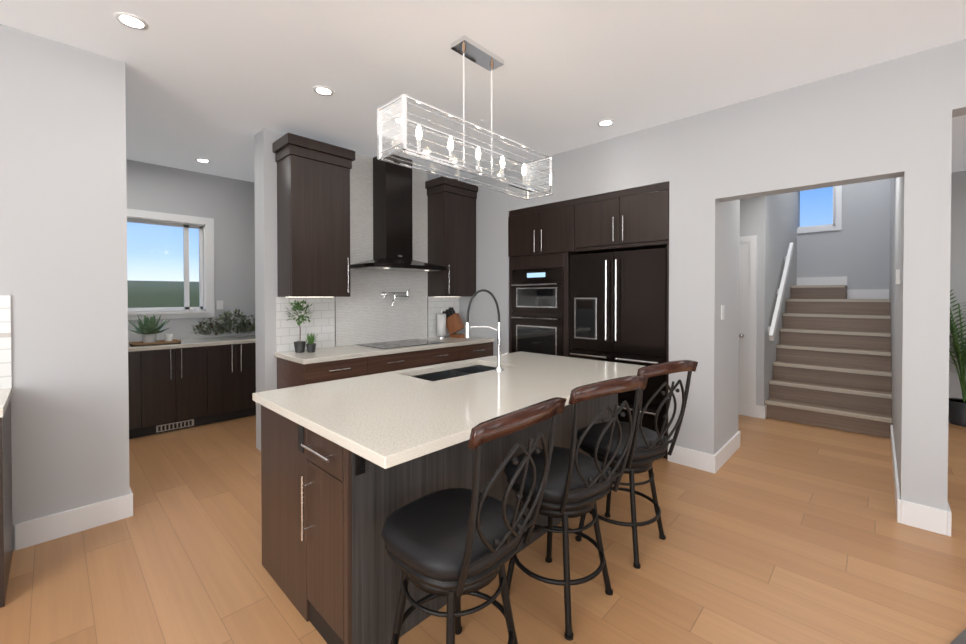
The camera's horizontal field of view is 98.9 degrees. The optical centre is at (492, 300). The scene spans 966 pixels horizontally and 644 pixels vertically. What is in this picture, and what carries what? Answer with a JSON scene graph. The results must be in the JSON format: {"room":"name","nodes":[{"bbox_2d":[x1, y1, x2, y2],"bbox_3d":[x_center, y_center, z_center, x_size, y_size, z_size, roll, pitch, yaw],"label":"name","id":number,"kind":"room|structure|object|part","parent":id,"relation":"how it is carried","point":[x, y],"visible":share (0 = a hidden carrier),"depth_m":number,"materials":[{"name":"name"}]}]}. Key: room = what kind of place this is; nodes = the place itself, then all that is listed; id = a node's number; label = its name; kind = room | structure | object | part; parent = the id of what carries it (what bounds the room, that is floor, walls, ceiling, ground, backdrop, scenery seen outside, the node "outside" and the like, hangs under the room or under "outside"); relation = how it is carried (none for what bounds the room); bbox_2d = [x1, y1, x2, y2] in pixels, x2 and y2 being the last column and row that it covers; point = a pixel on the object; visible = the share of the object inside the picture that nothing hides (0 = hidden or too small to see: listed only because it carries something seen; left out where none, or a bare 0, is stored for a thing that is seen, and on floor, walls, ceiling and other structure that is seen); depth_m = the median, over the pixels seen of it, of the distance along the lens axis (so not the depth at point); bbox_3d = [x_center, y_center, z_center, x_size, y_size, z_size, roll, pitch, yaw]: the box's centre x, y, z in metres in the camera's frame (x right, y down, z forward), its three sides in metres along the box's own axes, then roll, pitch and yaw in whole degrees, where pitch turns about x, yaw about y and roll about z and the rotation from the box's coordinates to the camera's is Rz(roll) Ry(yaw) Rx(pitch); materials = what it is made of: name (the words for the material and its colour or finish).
{"room":"kitchen","nodes":[
{"label":"kitchen","id":0,"kind":"room"},
{"bbox_2d":[0,24,129,549],"bbox_3d":[-3.617,-0.048,1.367,0.130,2.900,3.609,1,1,43],"label":"wall","id":1,"kind":"structure","parent":0,"point":[63,236],"depth_m":2.44,"materials":[{"name":"paint"}]},
{"bbox_2d":[14,488,132,550],"bbox_3d":[-2.494,1.317,2.481,0.019,0.145,0.500,1,1,43],"label":"baseboard","id":2,"kind":"structure","parent":1,"relation":"attached to","point":[29,533],"depth_m":2.45,"materials":[{"name":"white wood"}]},
{"bbox_2d":[126,159,254,341],"bbox_3d":[-4.256,-0.081,4.296,0.130,2.900,3.460,1,1,43],"label":"wall","id":3,"kind":"structure","parent":0,"point":[226,204],"depth_m":5.09,"materials":[{"name":"paint"}]},
{"bbox_2d":[127,209,214,319],"bbox_3d":[-3.808,-0.396,4.736,0.180,1.210,1.010,1,1,43],"label":"window","id":4,"kind":"structure","parent":3,"relation":"in","point":[206,307],"depth_m":4.93,"materials":[{"name":"white"}]},
{"bbox_2d":[217,301,222,308],"bbox_3d":[-3.389,0.055,5.123,0.008,0.110,0.070,1,1,43],"label":"outlet","id":5,"kind":"object","parent":3,"relation":"attached to","point":[219,304],"visible":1,"depth_m":5.12,"materials":[{"name":"white plastic"}]},
{"bbox_2d":[254,128,440,450],"bbox_3d":[-1.328,-0.085,4.600,0.246,2.900,2.320,1,1,43],"label":"wall","id":6,"kind":"structure","parent":0,"point":[266,274],"depth_m":3.72,"materials":[{"name":"paint"}]},
{"bbox_2d":[273,133,354,296],"bbox_3d":[-1.636,-0.720,3.804,0.352,1.381,0.611,1,1,43],"label":"upper cabinet","id":7,"kind":"object","parent":6,"relation":"attached to","point":[313,218],"visible":1,"depth_m":3.67,"materials":[{"name":"brown wood"}]},
{"bbox_2d":[276,153,458,351],"bbox_3d":[-1.200,-0.537,4.536,0.014,1.987,2.225,1,1,43],"label":"backsplash","id":8,"kind":"structure","parent":6,"relation":"attached to","point":[365,312],"depth_m":4.39,"materials":[{"name":"tile"}]},
{"bbox_2d":[380,288,409,305],"bbox_3d":[-1.063,-0.041,4.585,0.133,0.192,0.344,1,1,43],"label":"pot filler","id":9,"kind":"object","parent":8,"relation":"attached to","point":[383,294],"visible":1,"depth_m":4.53,"materials":[{"name":"silver metal"}]},
{"bbox_2d":[350,154,445,271],"bbox_3d":[-0.996,-0.928,4.389,0.486,1.203,0.887,1,1,43],"label":"range hood","id":10,"kind":"object","parent":6,"relation":"attached to","point":[392,222],"visible":0.83,"depth_m":4.35,"materials":[{"name":"black metal"}]},
{"bbox_2d":[425,177,477,296],"bbox_3d":[-0.496,-0.734,5.024,0.352,1.381,0.548,1,1,43],"label":"upper cabinet","id":11,"kind":"object","parent":6,"relation":"attached to","point":[451,226],"visible":0.98,"depth_m":4.89,"materials":[{"name":"brown wood"}]},
{"bbox_2d":[0,415,965,643],"bbox_3d":[0.996,1.428,2.611,10.400,0.080,11.700,1,1,43],"label":"floor","id":12,"kind":"structure","parent":0,"point":[777,531],"depth_m":2.18,"materials":[{"name":"brown wood"}]},
{"bbox_2d":[0,295,12,607],"bbox_3d":[-3.300,0.694,1.157,0.626,1.418,2.522,1,1,43],"label":"countertop","id":13,"kind":"structure","parent":12,"relation":"on","point":[6,537],"depth_m":2.11,"materials":[{"name":"stone"}]},
{"bbox_2d":[128,351,143,438],"bbox_3d":[-4.104,0.937,3.919,0.617,0.868,1.100,1,1,43],"label":"base cabinet","id":14,"kind":"object","parent":12,"relation":"on","point":[135,359],"depth_m":4.09,"materials":[{"name":"black wood"}]},
{"bbox_2d":[144,346,207,435],"bbox_3d":[-3.539,0.930,4.524,0.617,0.868,0.555,1,1,43],"label":"base cabinet","id":15,"kind":"object","parent":12,"relation":"on","point":[175,389],"depth_m":4.31,"materials":[{"name":"black wood"}]},
{"bbox_2d":[208,344,239,423],"bbox_3d":[-3.256,0.927,4.828,0.617,0.868,0.275,1,1,43],"label":"base cabinet","id":16,"kind":"object","parent":12,"relation":"on","point":[223,397],"depth_m":4.63,"materials":[{"name":"black wood"}]},
{"bbox_2d":[236,343,255,417],"bbox_3d":[-3.023,0.924,5.077,0.617,0.868,0.407,1,1,43],"label":"base cabinet","id":17,"kind":"object","parent":12,"relation":"on","point":[245,352],"depth_m":4.80,"materials":[{"name":"black wood"}]},
{"bbox_2d":[128,335,255,351],"bbox_3d":[-3.974,0.482,4.039,0.637,0.040,3.214,1,1,43],"label":"countertop","id":18,"kind":"structure","parent":17,"relation":"on","point":[208,341],"depth_m":4.58,"materials":[{"name":"stone"}]},
{"bbox_2d":[128,314,180,346],"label":"decor","id":19,"kind":"object","parent":18,"relation":"on","point":[148,329],"depth_m":4.28,"materials":[{"name":"green plant"}]},
{"bbox_2d":[190,309,254,334],"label":"decor","id":20,"kind":"object","parent":18,"relation":"on","point":[244,327],"depth_m":4.88,"materials":[{"name":"green plant"}]},
{"bbox_2d":[277,357,368,388],"bbox_3d":[-1.547,0.939,3.741,0.617,0.868,0.555,1,1,43],"label":"base cabinet","id":21,"kind":"object","parent":12,"relation":"on","point":[291,374],"depth_m":3.52,"materials":[{"name":"brown wood"}]},
{"bbox_2d":[369,351,420,374],"bbox_3d":[-1.168,0.935,4.147,0.617,0.868,0.555,1,1,43],"label":"base cabinet","id":22,"kind":"object","parent":12,"relation":"on","point":[406,360],"depth_m":3.93,"materials":[{"name":"brown wood"}]},
{"bbox_2d":[261,365,617,643],"bbox_3d":[-0.070,0.954,2.566,1.245,0.866,2.219,1,1,43],"label":"kitchen island","id":23,"kind":"object","parent":12,"relation":"on","point":[330,566],"visible":0.4,"depth_m":1.74,"materials":[{"name":"brown wood"}]},
{"bbox_2d":[252,351,643,468],"bbox_3d":[-0.039,0.499,2.544,1.257,0.040,2.229,1,1,43],"label":"island countertop","id":24,"kind":"structure","parent":23,"relation":"on","point":[385,420],"depth_m":2.02,"materials":[{"name":"stone"}]},
{"bbox_2d":[413,365,495,380],"bbox_3d":[-0.237,0.623,2.864,0.380,0.213,0.760,1,1,43],"label":"sink","id":25,"kind":"object","parent":24,"relation":"in","point":[442,375],"visible":0.04,"depth_m":3.02,"materials":[{"name":"black metal"}]},
{"bbox_2d":[465,289,508,371],"bbox_3d":[-0.043,0.200,2.789,0.180,0.553,0.262,1,1,43],"label":"faucet","id":26,"kind":"object","parent":24,"relation":"on","point":[467,335],"visible":1,"depth_m":2.78,"materials":[{"name":"silver metal"}]},
{"bbox_2d":[421,346,460,366],"bbox_3d":[-0.789,0.930,4.552,0.617,0.868,0.555,1,1,43],"label":"base cabinet","id":27,"kind":"object","parent":12,"relation":"on","point":[429,357],"depth_m":4.35,"materials":[{"name":"brown wood"}]},
{"bbox_2d":[381,397,565,643],"bbox_3d":[-0.083,0.858,1.443,0.603,1.093,0.464,1,1,43],"label":"bar stool","id":28,"kind":"object","parent":12,"relation":"on","point":[453,545],"visible":1,"depth_m":1.33,"materials":[{"name":"black leather"}]},
{"bbox_2d":[461,342,492,360],"bbox_3d":[-0.411,0.926,4.958,0.617,0.868,0.555,1,1,43],"label":"base cabinet","id":29,"kind":"object","parent":12,"relation":"on","point":[480,350],"depth_m":4.74,"materials":[{"name":"brown wood"}]},
{"bbox_2d":[274,336,494,363],"bbox_3d":[-0.980,0.479,4.328,0.637,0.040,2.245,1,1,43],"label":"countertop","id":30,"kind":"structure","parent":29,"relation":"on","point":[325,354],"depth_m":3.84,"materials":[{"name":"stone"}]},
{"bbox_2d":[285,300,316,352],"bbox_3d":[-1.730,0.229,3.721,0.266,0.473,0.265,1,1,43],"label":"potted plant","id":31,"kind":"object","parent":30,"relation":"on","point":[299,345],"visible":1,"depth_m":3.70,"materials":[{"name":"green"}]},
{"bbox_2d":[357,339,444,348],"bbox_3d":[-0.969,0.454,4.380,0.500,0.007,0.760,1,1,43],"label":"cooktop","id":32,"kind":"object","parent":30,"relation":"in","point":[397,344],"visible":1,"depth_m":4.35,"materials":[{"name":"black glass"}]},
{"bbox_2d":[436,307,464,337],"bbox_3d":[-0.525,0.266,5.026,0.297,0.369,0.314,1,1,43],"label":"knife block","id":33,"kind":"object","parent":30,"relation":"on","point":[450,320],"visible":0.96,"depth_m":5.01,"materials":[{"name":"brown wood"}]},
{"bbox_2d":[504,375,647,640],"bbox_3d":[0.350,0.853,1.893,0.452,1.093,0.603,0,1,-35],"label":"bar stool","id":34,"kind":"object","parent":12,"relation":"on","point":[578,484],"visible":0.85,"depth_m":1.77,"materials":[{"name":"black metal"}]},
{"bbox_2d":[569,244,668,459],"bbox_3d":[1.350,0.440,4.107,0.992,1.863,0.728,1,1,43],"label":"fridge","id":35,"kind":"object","parent":12,"relation":"on","point":[617,306],"depth_m":3.80,"materials":[{"name":"black metal"}]},
{"bbox_3d":[1.730,0.442,3.802,0.021,1.861,0.655,1,1,43],"label":"fridge end panel","id":36,"kind":"part","parent":35,"relation":"part of","materials":[{"name":"brown wood"}]},
{"bbox_2d":[575,360,697,568],"bbox_3d":[0.772,0.848,2.329,0.620,1.093,0.548,1,1,43],"label":"bar stool","id":37,"kind":"object","parent":12,"relation":"on","point":[648,448],"visible":0.81,"depth_m":2.22,"materials":[{"name":"black metal"}]},
{"bbox_2d":[765,276,891,437],"bbox_3d":[4.390,0.502,5.328,1.064,1.706,2.475,1,1,43],"label":"stairs","id":38,"kind":"structure","parent":12,"relation":"on","point":[832,366],"depth_m":4.91,"materials":[{"name":"beige wood"}]},
{"bbox_2d":[948,289,965,426],"bbox_3d":[5.209,0.539,4.361,1.028,1.655,1.296,1,1,43],"label":"palm","id":39,"kind":"object","parent":12,"relation":"on","point":[957,412],"visible":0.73,"depth_m":4.54,"materials":[{"name":"green plant"}]},
{"bbox_2d":[950,628,965,643],"bbox_3d":[2.549,1.395,1.411,1.300,0.011,1.100,0,1,-27],"label":"mat","id":40,"kind":"object","parent":12,"relation":"on","point":[960,638],"depth_m":1.69,"materials":[{"name":"grey"}]},
{"bbox_2d":[0,0,965,181],"bbox_3d":[0.689,-1.558,2.248,10.400,0.100,10.800,1,1,43],"label":"ceiling","id":41,"kind":"structure","parent":0,"point":[218,84],"depth_m":2.60,"materials":[{"name":"paint"}]},
{"bbox_2d":[114,12,147,29],"bbox_3d":[-1.948,-1.504,2.227,0.138,0.005,0.138,0,1,31],"label":"recessed light","id":42,"kind":"object","parent":41,"relation":"in","point":[127,19],"depth_m":2.22,"materials":[{"name":"white"}]},
{"bbox_2d":[195,158,209,162],"bbox_3d":[-3.175,-1.530,4.514,0.138,0.005,0.138,0,1,31],"label":"recessed light","id":43,"kind":"object","parent":41,"relation":"in","point":[197,159],"depth_m":4.51,"materials":[{"name":"white"}]},
{"bbox_2d":[313,86,333,95],"bbox_3d":[-1.223,-1.513,2.982,0.138,0.005,0.138,0,1,31],"label":"recessed light","id":44,"kind":"object","parent":41,"relation":"in","point":[321,89],"depth_m":2.97,"materials":[{"name":"white"}]},
{"bbox_2d":[377,35,552,199],"bbox_3d":[-0.090,-1.125,2.516,0.237,0.773,1.247,1,1,43],"label":"chandelier","id":45,"kind":"object","parent":41,"relation":"hanging from","point":[392,124],"visible":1,"depth_m":2.40,"materials":[{"name":"glass"}]},
{"bbox_2d":[598,119,613,126],"bbox_3d":[0.966,-1.519,3.533,0.138,0.005,0.138,0,1,10],"label":"recessed light","id":46,"kind":"object","parent":41,"relation":"in","point":[607,122],"depth_m":3.52,"materials":[{"name":"white"}]},
{"bbox_2d":[459,168,508,355],"bbox_3d":[0.046,-0.094,5.447,1.098,2.900,0.793,1,1,43],"label":"wall","id":47,"kind":"structure","parent":0,"point":[492,257],"depth_m":4.96,"materials":[{"name":"paint"}]},
{"bbox_2d":[508,122,669,210],"bbox_3d":[1.071,-1.282,4.392,1.822,0.500,0.670,1,1,43],"label":"wall","id":48,"kind":"structure","parent":0,"point":[640,158],"depth_m":3.95,"materials":[{"name":"paint"}]},
{"bbox_2d":[508,200,579,273],"bbox_3d":[0.677,-0.693,4.760,0.742,0.682,0.673,1,1,43],"label":"upper cabinet","id":49,"kind":"object","parent":48,"relation":"attached to","point":[541,237],"depth_m":4.44,"materials":[{"name":"brown wood"}]},
{"bbox_2d":[511,268,563,355],"bbox_3d":[0.623,0.275,4.679,0.689,1.244,0.568,1,1,43],"label":"wall ovens","id":50,"kind":"object","parent":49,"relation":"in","point":[537,316],"visible":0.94,"depth_m":4.48,"materials":[{"name":"black metal"}]},
{"bbox_2d":[668,109,739,454],"bbox_3d":[1.909,-0.074,3.707,0.357,2.900,0.793,1,1,43],"label":"wall","id":51,"kind":"structure","parent":0,"point":[704,233],"depth_m":3.43,"materials":[{"name":"paint"}]},
{"bbox_2d":[668,444,713,472],"bbox_3d":[1.626,1.306,3.432,0.340,0.145,0.016,1,1,43],"label":"baseboard","id":52,"kind":"structure","parent":51,"relation":"attached to","point":[703,461],"depth_m":3.40,"materials":[{"name":"white wood"}]},
{"bbox_2d":[721,305,724,319],"bbox_3d":[1.918,0.099,3.445,0.012,0.120,0.080,1,1,43],"label":"light switch","id":53,"kind":"object","parent":51,"relation":"attached to","point":[722,311],"visible":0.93,"depth_m":3.43,"materials":[{"name":"white plastic"}]},
{"bbox_2d":[714,431,740,473],"bbox_3d":[2.029,1.305,3.580,0.019,0.145,0.781,1,1,43],"label":"baseboard","id":54,"kind":"structure","parent":51,"relation":"attached to","point":[729,448],"depth_m":3.53,"materials":[{"name":"white wood"}]},
{"bbox_2d":[740,196,766,405],"bbox_3d":[1.970,-1.349,5.898,3.275,5.400,0.120,1,1,43],"label":"wall","id":55,"kind":"structure","parent":0,"point":[753,216],"depth_m":4.79,"materials":[{"name":"paint"}]},
{"bbox_2d":[738,235,756,417],"bbox_3d":[2.678,0.299,5.104,0.980,2.118,0.095,1,1,43],"label":"hall door","id":56,"kind":"structure","parent":55,"relation":"in","point":[747,313],"depth_m":4.85,"materials":[{"name":"white wood"}]},
{"bbox_2d":[738,403,765,418],"bbox_3d":[1.928,1.279,5.873,3.291,0.145,0.016,1,1,43],"label":"baseboard","id":57,"kind":"structure","parent":55,"relation":"attached to","point":[743,409],"depth_m":4.86,"materials":[{"name":"white wood"}]},
{"bbox_2d":[766,191,799,399],"bbox_3d":[4.083,-1.349,5.854,0.125,5.400,2.700,1,1,43],"label":"wall","id":58,"kind":"structure","parent":0,"point":[783,217],"depth_m":5.38,"materials":[{"name":"paint"}]},
{"bbox_2d":[768,243,793,340],"bbox_3d":[3.687,-0.172,5.293,0.080,1.270,1.537,1,1,43],"label":"handrail","id":59,"kind":"object","parent":58,"relation":"attached to","point":[780,293],"visible":1,"depth_m":5.17,"materials":[{"name":"white wood"}]},
{"bbox_2d":[715,39,965,201],"bbox_3d":[3.692,-1.146,1.597,5.113,0.710,0.160,1,1,43],"label":"wall","id":60,"kind":"structure","parent":0,"point":[843,129],"depth_m":2.84,"materials":[{"name":"paint"}]},
{"bbox_2d":[797,178,890,289],"bbox_3d":[5.303,-1.353,6.233,1.391,5.400,0.120,1,1,43],"label":"wall","id":61,"kind":"structure","parent":0,"point":[855,250],"depth_m":6.09,"materials":[{"name":"paint"}]},
{"bbox_2d":[797,185,841,233],"bbox_3d":[5.013,-1.506,6.470,0.700,0.880,0.108,1,1,43],"label":"window","id":62,"kind":"structure","parent":61,"relation":"in","point":[837,208],"depth_m":6.30,"materials":[{"name":"white"}]},
{"bbox_2d":[889,43,952,510],"bbox_3d":[4.263,-1.331,4.243,0.196,5.400,4.810,1,1,43],"label":"wall","id":63,"kind":"structure","parent":0,"point":[920,226],"depth_m":2.51,"materials":[{"name":"paint"}]},
{"bbox_2d":[895,269,900,283],"bbox_3d":[2.847,-0.165,2.903,0.022,0.100,0.120,1,1,43],"label":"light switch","id":64,"kind":"object","parent":63,"relation":"attached to","point":[898,274],"visible":1,"depth_m":2.86,"materials":[{"name":"white plastic"}]},
{"bbox_2d":[890,424,905,524],"bbox_3d":[3.241,1.307,3.331,0.019,0.145,2.071,1,1,43],"label":"baseboard","id":65,"kind":"structure","parent":63,"relation":"attached to","point":[900,504],"depth_m":2.77,"materials":[{"name":"white wood"}]},
{"bbox_2d":[934,501,951,536],"bbox_3d":[3.978,1.302,3.813,0.022,0.145,3.781,1,1,43],"label":"baseboard","id":66,"kind":"structure","parent":63,"relation":"attached to","point":[944,517],"depth_m":2.45,"materials":[{"name":"white wood"}]},
{"bbox_2d":[949,171,965,398],"bbox_3d":[6.727,-0.077,3.933,3.849,2.900,0.120,1,1,43],"label":"wall","id":67,"kind":"structure","parent":0,"point":[958,241],"depth_m":4.94,"materials":[{"name":"paint"}]},
{"bbox_3d":[1.341,-0.086,4.695,1.822,2.900,0.123,1,1,43],"label":"wall","id":68,"kind":"structure","parent":0,"visible":0},
{"bbox_2d":[570,189,668,253],"bbox_3d":[1.348,-0.760,4.108,1.015,0.532,0.709,1,1,43],"label":"upper cabinet","id":69,"kind":"object","parent":68,"relation":"attached to","point":[636,222],"visible":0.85,"depth_m":3.82,"materials":[{"name":"brown wood"}]}
]}

